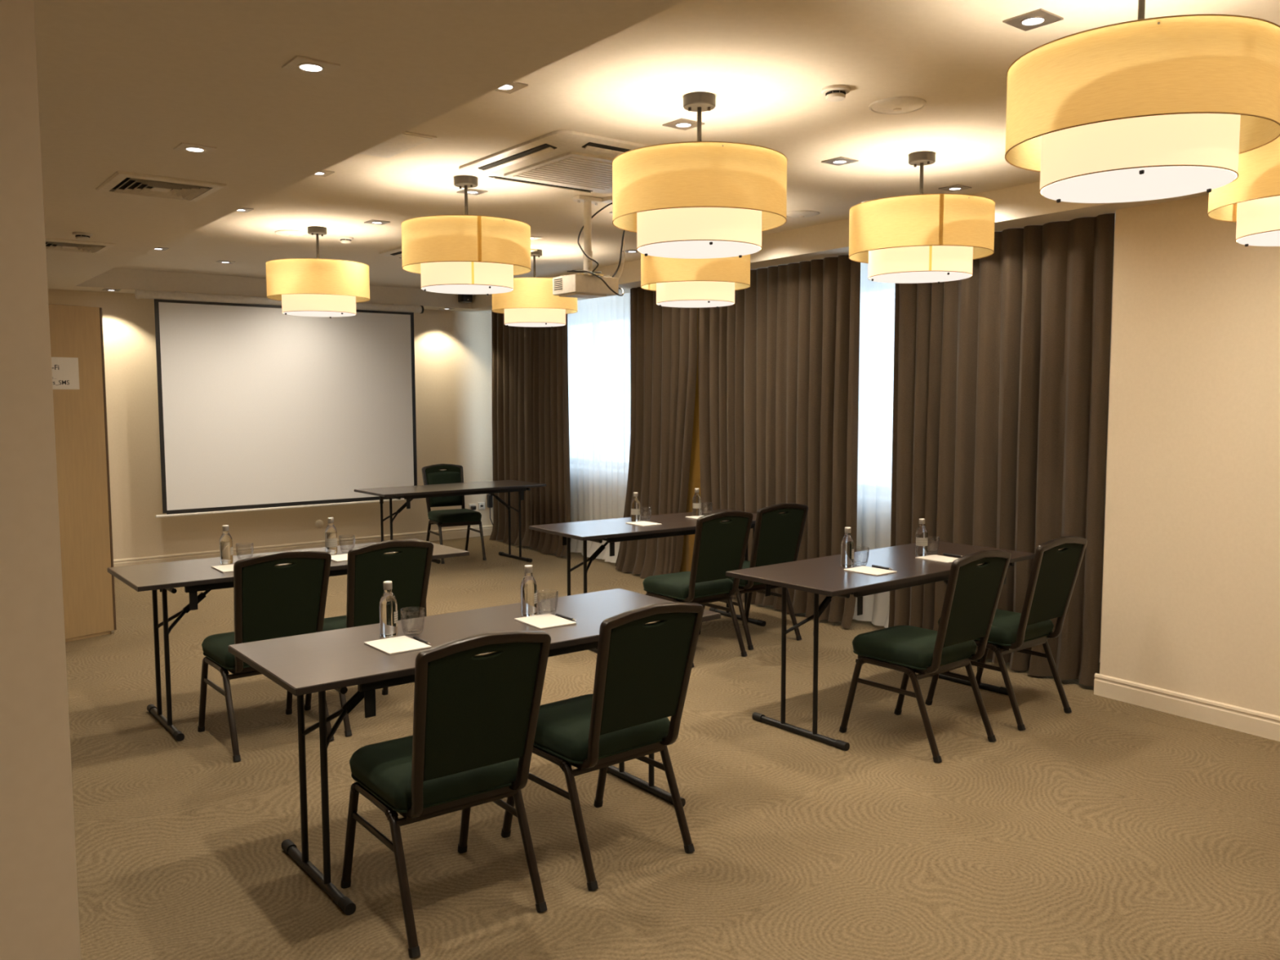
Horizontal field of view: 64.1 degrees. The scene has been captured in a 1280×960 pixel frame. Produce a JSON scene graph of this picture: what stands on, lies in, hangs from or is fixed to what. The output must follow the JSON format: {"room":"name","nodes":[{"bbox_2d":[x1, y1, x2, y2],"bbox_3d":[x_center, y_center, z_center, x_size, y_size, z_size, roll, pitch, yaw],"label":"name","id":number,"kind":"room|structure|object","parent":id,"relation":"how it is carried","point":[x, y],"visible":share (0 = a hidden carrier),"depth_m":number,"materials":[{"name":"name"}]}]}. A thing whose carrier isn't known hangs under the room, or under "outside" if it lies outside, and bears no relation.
{"room":"conference room","nodes":[
{"label":"conference room","id":0,"kind":"room"},
{"bbox_2d":[0,0,80,959],"bbox_3d":[-1.604,0.293,0.430,2.376,2.535,0.220,-4,6,-38],"label":"wall","id":1,"kind":"structure","parent":0,"point":[39,916],"depth_m":1.04,"materials":[{"name":"beige paint"}]},
{"bbox_2d":[33,0,686,285],"bbox_3d":[-2.337,-1.229,2.436,3.855,0.175,12.860,-4,6,-38],"label":"ceiling","id":2,"kind":"structure","parent":1,"relation":"attached to","point":[122,84],"depth_m":3.08,"materials":[{"name":"paint"}]},
{"bbox_2d":[44,237,115,253],"bbox_3d":[-3.538,-1.448,6.326,0.440,0.019,0.460,-4,6,-38],"label":"air vent","id":3,"kind":"object","parent":2,"relation":"attached to","point":[55,244],"visible":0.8,"depth_m":6.28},
{"bbox_2d":[71,231,93,240],"bbox_3d":[-3.213,-1.402,5.887,0.104,0.040,0.104,-4,6,-38],"label":"smoke detector","id":4,"kind":"object","parent":2,"relation":"attached to","point":[82,236],"visible":1,"depth_m":5.86,"materials":[{"name":"white plastic"}]},
{"bbox_2d":[95,170,226,201],"bbox_3d":[-2.152,-1.308,4.585,0.440,0.019,0.460,-4,6,-38],"label":"air vent","id":5,"kind":"object","parent":2,"relation":"attached to","point":[121,182],"visible":1,"depth_m":4.54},
{"bbox_2d":[173,142,217,154],"bbox_3d":[-1.691,-1.258,3.880,0.124,0.008,0.124,-4,6,-38],"label":"recessed light","id":6,"kind":"object","parent":2,"relation":"attached to","point":[185,147],"visible":1,"depth_m":3.87,"materials":[{"name":"white"}]},
{"bbox_2d":[281,55,340,76],"bbox_3d":[-0.941,-1.181,2.919,0.124,0.008,0.124,-4,6,-38],"label":"recessed light","id":7,"kind":"object","parent":2,"relation":"attached to","point":[298,64],"visible":1,"depth_m":2.91,"materials":[{"name":"white"}]},
{"bbox_2d":[48,288,493,559],"bbox_3d":[-4.689,-0.438,9.442,8.700,2.535,0.150,-4,6,-38],"label":"wall","id":8,"kind":"structure","parent":0,"point":[453,375],"depth_m":10.17,"materials":[{"name":"beige paint"}]},
{"bbox_2d":[47,267,491,313],"bbox_3d":[-4.526,-1.772,9.120,8.700,0.175,0.390,-4,6,-38],"label":"trim","id":9,"kind":"structure","parent":8,"relation":"attached to","point":[126,280],"depth_m":9.36,"materials":[{"name":"paint"}]},
{"bbox_2d":[134,288,423,517],"bbox_3d":[-3.324,-0.734,9.825,2.720,2.017,0.082,-4,6,-38],"label":"projection screen","id":10,"kind":"object","parent":9,"relation":"hanging from","point":[261,407],"visible":0.87,"depth_m":9.72,"materials":[{"name":"fabric"}]},
{"bbox_2d":[113,524,493,567],"bbox_3d":[-4.831,0.787,9.322,8.200,0.113,0.016,-4,6,-38],"label":"baseboard","id":11,"kind":"structure","parent":8,"relation":"attached to","point":[456,533],"depth_m":10.40,"materials":[{"name":"paint"}]},
{"bbox_2d":[457,293,472,302],"bbox_3d":[-1.863,-1.954,10.860,0.115,0.135,0.150,-4,6,-38],"label":"wall speaker","id":12,"kind":"object","parent":8,"relation":"attached to","point":[462,298],"visible":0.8,"depth_m":10.81,"materials":[{"name":"black plastic"}]},
{"bbox_2d":[487,493,493,524],"bbox_3d":[-1.704,0.368,11.714,0.078,0.530,0.070,-4,6,-38],"label":"power adapter","id":13,"kind":"object","parent":8,"relation":"attached to","point":[490,498],"visible":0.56,"depth_m":11.69,"materials":[{"name":"black plastic"}]},
{"bbox_2d":[65,535,1279,959],"bbox_3d":[-0.585,1.307,4.269,9.000,0.120,13.650,-4,6,-38],"label":"floor","id":14,"kind":"structure","parent":0,"point":[1104,828],"depth_m":3.80,"materials":[{"name":"carpet"}]},
{"bbox_2d":[48,303,116,642],"bbox_3d":[-3.906,-0.012,6.368,0.061,2.184,1.189,3,6,35],"label":"door","id":15,"kind":"structure","parent":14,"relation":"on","point":[80,415],"depth_m":6.71,"materials":[{"name":"beige laminate"}]},
{"bbox_2d":[51,356,79,389],"bbox_3d":[-3.735,-0.682,6.528,0.006,0.205,0.290,3,6,35],"label":"notice sheet","id":16,"kind":"object","parent":15,"relation":"attached to","point":[65,375],"visible":0.66,"depth_m":6.58,"materials":[{"name":"white paper"}]},
{"bbox_2d":[197,550,333,762],"bbox_3d":[-1.748,0.752,4.750,0.454,0.923,0.623,-4,6,-39],"label":"banquet chair","id":17,"kind":"object","parent":14,"relation":"on","point":[272,600],"visible":0.66,"depth_m":4.54,"materials":[{"name":"green fabric"}]},
{"bbox_2d":[106,538,469,741],"bbox_3d":[-1.786,0.786,5.347,1.658,0.750,0.662,-4,6,-38],"label":"folding table","id":18,"kind":"object","parent":14,"relation":"on","point":[195,575],"visible":0.56,"depth_m":4.94,"materials":[{"name":"brown wood"}]},
{"bbox_2d":[211,564,234,572],"bbox_3d":[-2.004,0.433,5.032,0.152,0.005,0.200,-4,6,-38],"label":"notepad","id":19,"kind":"object","parent":18,"relation":"on","point":[224,568],"visible":0.52,"depth_m":5.02,"materials":[{"name":"white paper"}]},
{"bbox_2d":[219,524,233,564],"bbox_3d":[-2.095,0.327,5.169,0.062,0.195,0.062,-4,6,-38],"label":"water bottle","id":20,"kind":"object","parent":18,"relation":"on","point":[226,550],"visible":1,"depth_m":5.15,"materials":[{"name":"glass"}]},
{"bbox_2d":[324,517,337,554],"bbox_3d":[-1.659,0.299,5.485,0.062,0.195,0.062,-4,6,-38],"label":"water bottle","id":21,"kind":"object","parent":18,"relation":"on","point":[331,533],"visible":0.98,"depth_m":5.46,"materials":[{"name":"glass"}]},
{"bbox_2d":[330,553,347,561],"bbox_3d":[-1.550,0.406,5.343,0.152,0.005,0.200,-4,6,-38],"label":"notepad","id":22,"kind":"object","parent":18,"relation":"on","point":[340,557],"visible":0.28,"depth_m":5.32,"materials":[{"name":"white paper"}]},
{"bbox_2d":[304,539,433,736],"bbox_3d":[-1.351,0.724,5.080,0.454,0.923,0.623,-4,6,-38],"label":"banquet chair","id":23,"kind":"object","parent":14,"relation":"on","point":[408,568],"visible":0.42,"depth_m":4.84,"materials":[{"name":"green fabric"}]},
{"bbox_2d":[340,630,551,958],"bbox_3d":[-0.614,0.878,3.186,0.454,0.923,0.623,-4,6,-37],"label":"banquet chair","id":24,"kind":"object","parent":14,"relation":"on","point":[476,713],"visible":1,"depth_m":3.00,"materials":[{"name":"green fabric"}]},
{"bbox_2d":[354,480,546,562],"bbox_3d":[-1.757,0.435,9.614,1.658,0.750,0.662,-4,6,-38],"label":"folding table","id":25,"kind":"object","parent":14,"relation":"on","point":[410,492],"visible":0.88,"depth_m":9.41,"materials":[{"name":"brown laminate"}]},
{"bbox_2d":[422,463,486,564],"bbox_3d":[-1.845,0.316,10.072,0.454,0.923,0.623,-3,5,-30],"label":"banquet chair","id":26,"kind":"object","parent":14,"relation":"on","point":[452,473],"visible":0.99,"depth_m":10.16,"materials":[{"name":"green fabric"}]},
{"bbox_2d":[427,471,461,505],"bbox_3d":[-1.954,0.084,10.244,0.336,0.326,0.093,-3,5,-30],"label":"cushion","id":27,"kind":"object","parent":26,"relation":"on","point":[433,477],"depth_m":10.23,"materials":[{"name":"green fabric"}]},
{"bbox_2d":[227,588,720,915],"bbox_3d":[-0.543,0.913,3.752,1.658,0.750,0.662,-4,6,-38],"label":"folding table","id":28,"kind":"object","parent":14,"relation":"on","point":[320,662],"visible":0.6,"depth_m":3.44,"materials":[{"name":"brown wood"}]},
{"bbox_2d":[378,581,398,638],"bbox_3d":[-0.884,0.453,3.587,0.062,0.195,0.062,-4,6,-38],"label":"water bottle","id":29,"kind":"object","parent":28,"relation":"on","point":[388,605],"visible":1,"depth_m":3.56,"materials":[{"name":"clear"}]},
{"bbox_2d":[364,635,431,654],"bbox_3d":[-0.822,0.559,3.461,0.152,0.005,0.200,-4,6,-39],"label":"notepad","id":30,"kind":"object","parent":28,"relation":"on","point":[391,646],"visible":1,"depth_m":3.44,"materials":[{"name":"white paper"}]},
{"bbox_2d":[400,608,425,635],"bbox_3d":[-0.807,0.502,3.626,0.086,0.090,0.086,-4,6,-38],"label":"tumbler","id":31,"kind":"object","parent":28,"relation":"on","point":[411,634],"visible":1,"depth_m":3.62,"materials":[{"name":"clear glass"}]},
{"bbox_2d":[413,635,430,644],"bbox_3d":[-0.747,0.551,3.507,0.011,0.012,0.128,-4,6,-36],"label":"pen","id":32,"kind":"object","parent":28,"relation":"on","point":[415,637],"visible":1,"depth_m":3.50,"materials":[{"name":"black plastic"}]},
{"bbox_2d":[520,564,537,617],"bbox_3d":[-0.426,0.425,3.918,0.062,0.195,0.062,-4,6,-38],"label":"water bottle","id":33,"kind":"object","parent":28,"relation":"on","point":[528,584],"visible":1,"depth_m":3.90,"materials":[{"name":"glass"}]},
{"bbox_2d":[514,613,576,629],"bbox_3d":[-0.355,0.528,3.820,0.152,0.005,0.200,-3,6,-35],"label":"notepad","id":34,"kind":"object","parent":28,"relation":"on","point":[544,620],"visible":1,"depth_m":3.80,"materials":[{"name":"white paper"}]},
{"bbox_2d":[555,613,576,621],"bbox_3d":[-0.279,0.521,3.864,0.011,0.012,0.128,-4,6,-40],"label":"pen","id":35,"kind":"object","parent":28,"relation":"on","point":[556,614],"visible":1,"depth_m":3.86,"materials":[{"name":"black plastic"}]},
{"bbox_2d":[501,602,703,890],"bbox_3d":[-0.138,0.844,3.579,0.454,0.923,0.623,-4,6,-39],"label":"banquet chair","id":36,"kind":"object","parent":14,"relation":"on","point":[643,669],"visible":0.91,"depth_m":3.40,"materials":[{"name":"green fabric"}]},
{"bbox_2d":[528,509,765,653],"bbox_3d":[0.145,0.653,6.899,1.658,0.750,0.662,-3,6,-35],"label":"folding table","id":37,"kind":"object","parent":14,"relation":"on","point":[615,530],"visible":0.48,"depth_m":6.57,"materials":[{"name":"brown wood"}]},
{"bbox_2d":[631,492,639,521],"bbox_3d":[-0.029,0.180,6.881,0.062,0.195,0.063,-4,6,-38],"label":"water bottle","id":38,"kind":"object","parent":37,"relation":"on","point":[635,504],"visible":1,"depth_m":6.86,"materials":[{"name":"glass"}]},
{"bbox_2d":[625,520,662,526],"bbox_3d":[0.024,0.288,6.734,0.152,0.005,0.200,-3,6,-35],"label":"notepad","id":39,"kind":"object","parent":37,"relation":"on","point":[643,523],"visible":1,"depth_m":6.71,"materials":[{"name":"white paper"}]},
{"bbox_2d":[692,488,701,515],"bbox_3d":[0.398,0.156,7.162,0.063,0.195,0.063,-4,6,-38],"label":"water bottle","id":40,"kind":"object","parent":37,"relation":"on","point":[696,500],"visible":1,"depth_m":7.14,"materials":[{"name":"clear glass"}]},
{"bbox_2d":[642,510,753,667],"bbox_3d":[0.330,0.622,6.274,0.454,0.923,0.623,-4,6,-37],"label":"banquet chair","id":41,"kind":"object","parent":14,"relation":"on","point":[720,547],"visible":0.81,"depth_m":6.10,"materials":[{"name":"green fabric"}]},
{"bbox_2d":[698,502,808,649],"bbox_3d":[0.731,0.586,6.692,0.454,0.923,0.623,-4,6,-36],"label":"banquet chair","id":42,"kind":"object","parent":14,"relation":"on","point":[778,534],"visible":0.55,"depth_m":6.47,"materials":[{"name":"green fabric"}]},
{"bbox_2d":[725,540,1035,751],"bbox_3d":[1.265,0.789,5.202,1.658,0.750,0.662,-4,6,-39],"label":"folding table","id":43,"kind":"object","parent":14,"relation":"on","point":[824,575],"visible":0.66,"depth_m":4.86,"materials":[{"name":"brown wood"}]},
{"bbox_2d":[840,527,853,567],"bbox_3d":[1.021,0.330,5.026,0.062,0.195,0.063,-4,6,-38],"label":"water bottle","id":44,"kind":"object","parent":43,"relation":"on","point":[847,543],"visible":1,"depth_m":5.00,"materials":[{"name":"clear glass"}]},
{"bbox_2d":[843,565,897,575],"bbox_3d":[1.103,0.435,4.898,0.152,0.005,0.200,-4,6,-39],"label":"notepad","id":45,"kind":"object","parent":43,"relation":"on","point":[864,570],"visible":1,"depth_m":4.88,"materials":[{"name":"white paper"}]},
{"bbox_2d":[915,518,928,556],"bbox_3d":[1.480,0.301,5.366,0.062,0.195,0.062,-4,6,-38],"label":"water bottle","id":46,"kind":"object","parent":43,"relation":"on","point":[922,535],"visible":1,"depth_m":5.34,"materials":[{"name":"clear glass"}]},
{"bbox_2d":[915,554,957,563],"bbox_3d":[1.545,0.405,5.251,0.152,0.005,0.200,-4,6,-36],"label":"notepad","id":47,"kind":"object","parent":43,"relation":"on","point":[940,558],"visible":0.76,"depth_m":5.24,"materials":[{"name":"white paper"}]},
{"bbox_2d":[839,549,1011,763],"bbox_3d":[1.312,0.747,4.715,0.454,0.923,0.623,-4,6,-39],"label":"banquet chair","id":48,"kind":"object","parent":14,"relation":"on","point":[975,581],"visible":1,"depth_m":4.56,"materials":[{"name":"green fabric"}]},
{"bbox_2d":[924,536,1087,730],"bbox_3d":[1.838,0.711,5.138,0.454,0.923,0.623,-4,6,-39],"label":"banquet chair","id":49,"kind":"object","parent":14,"relation":"on","point":[1057,562],"visible":0.84,"depth_m":4.95,"materials":[{"name":"green fabric"}]},
{"bbox_2d":[115,0,1279,288],"bbox_3d":[-0.592,-1.528,4.036,9.000,0.150,13.650,-4,6,-38],"label":"ceiling","id":50,"kind":"structure","parent":0,"point":[766,64],"depth_m":4.16,"materials":[{"name":"paint"}]},
{"bbox_2d":[275,230,307,236],"bbox_3d":[-2.378,-1.677,6.971,0.216,0.023,0.216,-4,6,-38],"label":"ceiling speaker","id":51,"kind":"object","parent":50,"relation":"attached to","point":[285,233],"visible":1,"depth_m":6.92,"materials":[{"name":"white plastic"}]},
{"bbox_2d":[265,226,369,318],"bbox_3d":[-2.140,-1.385,6.796,0.658,0.578,0.658,-1,5,-8],"label":"pendant lamp","id":52,"kind":"object","parent":50,"relation":"hanging from","point":[304,286],"visible":1,"depth_m":6.58,"materials":[{"name":"yellow fabric"}]},
{"bbox_2d":[282,311,355,318],"bbox_3d":[-2.139,-1.105,6.819,0.464,0.015,0.464,-4,6,-38],"label":"diffuser","id":53,"kind":"object","parent":52,"relation":"attached to","point":[305,313],"depth_m":6.78,"materials":[{"name":"white plastic"}]},
{"bbox_2d":[312,169,334,177],"bbox_3d":[-1.609,-1.534,5.100,0.124,0.008,0.124,-4,6,-38],"label":"recessed light","id":54,"kind":"object","parent":50,"relation":"in","point":[323,173],"visible":0.47,"depth_m":5.11,"materials":[{"name":"silver metal"}]},
{"bbox_2d":[337,236,353,243],"bbox_3d":[-2.073,-1.688,7.196,0.104,0.040,0.104,-4,6,-38],"label":"smoke detector","id":55,"kind":"object","parent":50,"relation":"attached to","point":[343,239],"visible":1,"depth_m":7.17,"materials":[{"name":"white plastic"}]},
{"bbox_2d":[364,219,390,225],"bbox_3d":[-1.688,-1.653,6.555,0.124,0.008,0.124,-4,6,-38],"label":"recessed light","id":56,"kind":"object","parent":50,"relation":"in","point":[371,221],"visible":1,"depth_m":6.54,"materials":[{"name":"silver metal"}]},
{"bbox_2d":[359,131,436,158],"bbox_3d":[-1.213,-1.481,4.451,0.480,0.009,0.480,-4,6,-38],"label":"access hatch","id":57,"kind":"object","parent":50,"relation":"attached to","point":[406,141],"visible":0.42,"depth_m":4.52,"materials":[{"name":"paint"}]},
{"bbox_2d":[378,246,537,258],"bbox_3d":[-1.399,-1.742,7.906,0.940,0.052,0.940,-4,6,-38],"label":"ceiling air conditioner","id":58,"kind":"object","parent":50,"relation":"attached to","point":[396,252],"visible":0.13,"depth_m":7.82,"materials":[{"name":"white plastic"}]},
{"bbox_2d":[400,175,531,295],"bbox_3d":[-0.893,-1.263,5.263,0.658,0.578,0.658,-2,5,-20],"label":"pendant lamp","id":59,"kind":"object","parent":50,"relation":"hanging from","point":[466,254],"visible":1,"depth_m":5.05,"materials":[{"name":"yellow fabric"}]},
{"bbox_2d":[422,284,512,295],"bbox_3d":[-0.892,-0.982,5.286,0.464,0.015,0.464,-4,6,-38],"label":"diffuser","id":60,"kind":"object","parent":59,"relation":"attached to","point":[448,289],"depth_m":5.25,"materials":[{"name":"white plastic"}]},
{"bbox_2d":[456,187,488,195],"bbox_3d":[-0.918,-1.575,5.587,0.124,0.008,0.124,-4,6,-38],"label":"recessed light","id":61,"kind":"object","parent":50,"relation":"in","point":[470,191],"visible":0.79,"depth_m":5.58,"materials":[{"name":"silver metal"}]},
{"bbox_2d":[494,81,528,93],"bbox_3d":[-0.490,-1.421,3.686,0.124,0.008,0.124,-4,6,-38],"label":"recessed light","id":62,"kind":"object","parent":50,"relation":"in","point":[513,86],"visible":0.48,"depth_m":3.70,"materials":[{"name":"silver metal"}]},
{"bbox_2d":[492,248,577,327],"bbox_3d":[-0.811,-1.477,7.868,0.658,0.578,0.658,2,5,22],"label":"pendant lamp","id":63,"kind":"object","parent":50,"relation":"hanging from","point":[531,303],"visible":0.77,"depth_m":7.65,"materials":[{"name":"yellow fabric"}]},
{"bbox_2d":[504,322,564,327],"bbox_3d":[-0.810,-1.201,7.891,0.463,0.006,0.463,-3,6,-31],"label":"diffuser","id":64,"kind":"object","parent":63,"relation":"attached to","point":[513,324],"depth_m":7.84,"materials":[{"name":"white plastic"}]},
{"bbox_2d":[458,129,649,193],"bbox_3d":[-0.253,-1.502,4.944,0.940,0.052,0.940,-4,6,-38],"label":"ceiling air conditioner","id":65,"kind":"object","parent":50,"relation":"attached to","point":[570,160],"visible":0.6,"depth_m":4.73,"materials":[{"name":"white plastic"}]},
{"bbox_2d":[503,151,613,191],"bbox_3d":[-0.253,-1.487,4.946,0.600,0.014,0.600,-4,6,-38],"label":"grille","id":66,"kind":"object","parent":65,"relation":"attached to","point":[580,170],"depth_m":4.87,"materials":[{"name":"white plastic"}]},
{"bbox_2d":[573,195,604,277],"bbox_3d":[-0.296,-1.373,5.782,0.180,0.446,0.180,-4,6,-38],"label":"mount","id":67,"kind":"object","parent":50,"relation":"attached to","point":[587,200],"visible":0.76,"depth_m":5.76,"materials":[{"name":"white plastic"}]},
{"bbox_2d":[552,274,618,298],"bbox_3d":[-0.321,-1.117,5.873,0.310,0.126,0.256,-4,6,-38],"label":"projector","id":68,"kind":"object","parent":67,"relation":"attached to","point":[575,286],"visible":0.99,"depth_m":5.78,"materials":[{"name":"white plastic"}]},
{"bbox_2d":[554,277,562,291],"bbox_3d":[-0.464,-1.112,5.810,0.003,0.070,0.085,-4,6,-38],"label":"vent grille","id":69,"kind":"object","parent":68,"relation":"attached to","point":[557,281],"depth_m":5.81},
{"bbox_2d":[567,270,623,296],"bbox_3d":[-0.243,-1.114,5.768,0.357,0.150,0.210,-4,6,-38],"label":"cable","id":70,"kind":"object","parent":68,"relation":"on","point":[572,271],"visible":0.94,"depth_m":5.69,"materials":[{"name":"black plastic"}]},
{"bbox_2d":[602,196,612,203],"bbox_3d":[-0.137,-1.580,5.814,0.150,0.040,0.100,-4,6,-38],"label":"outlet","id":71,"kind":"object","parent":50,"relation":"attached to","point":[607,199],"visible":0.22,"depth_m":5.77,"materials":[{"name":"white plastic"}]},
{"bbox_2d":[577,202,612,273],"bbox_3d":[-0.244,-1.369,5.747,0.215,0.407,0.116,0,5,-2],"label":"power cable","id":72,"kind":"object","parent":71,"relation":"attached to","point":[609,204],"visible":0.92,"depth_m":5.75,"materials":[{"name":"black plastic"}]},
{"bbox_2d":[612,230,625,277],"bbox_3d":[-0.130,-1.369,5.936,0.079,0.465,0.131,-4,6,-38],"label":"cable","id":73,"kind":"object","parent":50,"relation":"hanging from","point":[623,236],"visible":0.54,"depth_m":5.88,"materials":[{"name":"black plastic"}]},
{"bbox_2d":[662,118,704,130],"bbox_3d":[0.179,-1.466,4.213,0.124,0.008,0.124,-4,6,-38],"label":"recessed light","id":74,"kind":"object","parent":50,"relation":"in","point":[684,124],"visible":0.99,"depth_m":4.21,"materials":[{"name":"silver metal"}]},
{"bbox_2d":[640,253,750,307],"bbox_3d":[0.333,-1.337,6.127,0.658,0.578,0.658,3,6,32],"label":"pendant lamp","id":75,"kind":"object","parent":50,"relation":"hanging from","point":[677,282],"visible":0.62,"depth_m":5.92,"materials":[{"name":"yellow fabric"}]},
{"bbox_2d":[657,300,733,307],"bbox_3d":[0.334,-1.061,6.150,0.463,0.006,0.463,-3,6,-33],"label":"diffuser","id":76,"kind":"object","parent":75,"relation":"attached to","point":[679,304],"depth_m":6.13,"materials":[{"name":"white plastic"}]},
{"bbox_2d":[612,91,787,258],"bbox_3d":[0.224,-1.150,3.855,0.658,0.578,0.658,4,6,42],"label":"pendant lamp","id":77,"kind":"object","parent":50,"relation":"hanging from","point":[699,199],"visible":1,"depth_m":3.64,"materials":[{"name":"yellow fabric"}]},
{"bbox_2d":[638,240,760,258],"bbox_3d":[0.224,-0.874,3.878,0.463,0.006,0.463,-2,5,-17],"label":"diffuser","id":78,"kind":"object","parent":77,"relation":"attached to","point":[667,249],"depth_m":3.83,"materials":[{"name":"white plastic"}]},
{"bbox_2d":[786,210,819,217],"bbox_3d":[0.997,-1.631,6.294,0.216,0.023,0.216,-4,6,-38],"label":"ceiling speaker","id":79,"kind":"object","parent":50,"relation":"attached to","point":[794,214],"visible":0.95,"depth_m":6.25,"materials":[{"name":"white plastic"}]},
{"bbox_2d":[821,84,849,102],"bbox_3d":[0.717,-1.412,3.742,0.104,0.040,0.104,-4,6,-38],"label":"smoke detector","id":80,"kind":"object","parent":50,"relation":"attached to","point":[833,93],"visible":1,"depth_m":3.71,"materials":[{"name":"white plastic"}]},
{"bbox_2d":[821,156,858,165],"bbox_3d":[0.955,-1.523,4.884,0.124,0.008,0.124,-4,6,-38],"label":"recessed light","id":81,"kind":"object","parent":50,"relation":"in","point":[839,161],"visible":1,"depth_m":4.87,"materials":[{"name":"silver metal"}]},
{"bbox_2d":[868,96,926,114],"bbox_3d":[0.994,-1.438,3.944,0.216,0.023,0.216,-4,6,-38],"label":"ceiling speaker","id":82,"kind":"object","parent":50,"relation":"attached to","point":[898,104],"visible":1,"depth_m":3.91,"materials":[{"name":"white plastic"}]},
{"bbox_2d":[848,151,995,284],"bbox_3d":[1.314,-1.229,4.779,0.658,0.578,0.658,0,5,0],"label":"pendant lamp","id":83,"kind":"object","parent":50,"relation":"hanging from","point":[921,237],"visible":1,"depth_m":4.56,"materials":[{"name":"yellow fabric"}]},
{"bbox_2d":[869,271,971,284],"bbox_3d":[1.315,-0.948,4.802,0.464,0.015,0.464,-4,6,-38],"label":"diffuser","id":84,"kind":"object","parent":83,"relation":"attached to","point":[889,277],"depth_m":4.74,"materials":[{"name":"white plastic"}]},
{"bbox_2d":[938,184,971,191],"bbox_3d":[1.705,-1.578,5.526,0.124,0.008,0.124,-4,6,-38],"label":"recessed light","id":85,"kind":"object","parent":50,"relation":"in","point":[957,187],"visible":1,"depth_m":5.51,"materials":[{"name":"silver metal"}]},
{"bbox_2d":[1002,8,1063,31],"bbox_3d":[1.175,-1.373,3.053,0.124,0.008,0.124,-4,6,-38],"label":"recessed light","id":86,"kind":"object","parent":50,"relation":"in","point":[1040,17],"visible":1,"depth_m":3.04,"materials":[{"name":"silver metal"}]},
{"bbox_2d":[1004,0,1279,203],"bbox_3d":[1.314,-1.058,2.690,0.658,0.578,0.658,-2,5,-18],"label":"pendant lamp","id":87,"kind":"object","parent":50,"relation":"hanging from","point":[1142,108],"visible":1,"depth_m":2.48,"materials":[{"name":"yellow fabric"}]},
{"bbox_2d":[1041,165,1235,203],"bbox_3d":[1.315,-0.781,2.712,0.463,0.006,0.463,4,6,41],"label":"diffuser","id":88,"kind":"object","parent":87,"relation":"attached to","point":[1090,184],"depth_m":2.66,"materials":[{"name":"white plastic"}]},
{"bbox_2d":[1207,136,1279,246],"bbox_3d":[2.360,-1.132,3.557,0.658,0.578,0.658,-2,5,-18],"label":"pendant lamp","id":89,"kind":"object","parent":50,"relation":"hanging from","point":[1251,201],"visible":0.84,"depth_m":3.48,"materials":[{"name":"yellow fabric"}]},
{"bbox_2d":[1236,230,1279,246],"bbox_3d":[2.361,-0.856,3.579,0.463,0.006,0.463,3,5,30],"label":"diffuser","id":90,"kind":"object","parent":89,"relation":"attached to","point":[1246,237],"depth_m":3.62,"materials":[{"name":"white plastic"}]},
{"bbox_2d":[1098,230,1115,662],"bbox_3d":[0.853,-0.408,8.890,0.220,2.535,7.597,-3,6,-35],"label":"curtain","id":91,"kind":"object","parent":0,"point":[1114,230],"depth_m":5.98,"materials":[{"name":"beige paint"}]},
{"bbox_2d":[1099,195,1279,715],"bbox_3d":[4.316,0.050,3.204,0.991,2.535,5.680,-4,6,-38],"label":"wall","id":92,"kind":"structure","parent":0,"point":[1191,593],"depth_m":4.97,"materials":[{"name":"beige paint"}]},
{"bbox_2d":[471,181,1208,310],"bbox_3d":[2.272,-1.538,6.045,1.822,0.175,12.860,-4,6,-38],"label":"trim","id":93,"kind":"structure","parent":92,"relation":"attached to","point":[1021,206],"depth_m":6.57,"materials":[{"name":"paint"}]},
{"bbox_2d":[488,310,571,556],"bbox_3d":[-1.183,-0.547,10.633,0.170,2.529,1.673,-3,6,-34],"label":"curtain","id":94,"kind":"object","parent":93,"relation":"hanging from","point":[530,365],"visible":0.81,"depth_m":10.56,"materials":[{"name":"fabric"}]},
{"bbox_2d":[567,293,631,562],"bbox_3d":[-0.437,-0.490,9.890,0.133,2.527,2.107,-3,6,-34],"label":"sheer curtain","id":95,"kind":"object","parent":93,"relation":"hanging from","point":[598,334],"visible":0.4,"depth_m":9.88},
{"bbox_2d":[614,287,697,578],"bbox_3d":[0.096,-0.400,8.804,0.139,2.530,1.213,-3,6,-34],"label":"curtain","id":96,"kind":"object","parent":93,"relation":"hanging from","point":[664,340],"visible":0.8,"depth_m":8.71,"materials":[{"name":"fabric"}]},
{"bbox_2d":[680,254,860,628],"bbox_3d":[0.799,-0.323,7.815,0.160,2.527,2.313,-3,6,-33],"label":"curtain","id":97,"kind":"object","parent":93,"relation":"hanging from","point":[775,421],"visible":0.7,"depth_m":7.41,"materials":[{"name":"brown fabric"}]},
{"bbox_2d":[888,213,1115,685],"bbox_3d":[2.040,-0.177,6.018,0.169,2.529,1.472,-3,6,-33],"label":"curtain","id":98,"kind":"object","parent":93,"relation":"hanging from","point":[1001,384],"visible":0.73,"depth_m":5.84,"materials":[{"name":"fabric"}]},
{"bbox_2d":[852,262,895,627],"bbox_3d":[1.607,-0.256,6.988,0.104,2.528,1.404,-4,6,-36],"label":"sheer curtain","id":99,"kind":"object","parent":92,"relation":"hanging from","point":[877,310],"visible":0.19,"depth_m":7.00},
{"bbox_2d":[1093,673,1279,741],"bbox_3d":[4.052,1.273,3.106,0.016,0.113,5.710,-3,6,-35],"label":"baseboard","id":100,"kind":"structure","parent":92,"relation":"attached to","point":[1261,724],"depth_m":5.03,"materials":[{"name":"paint"}]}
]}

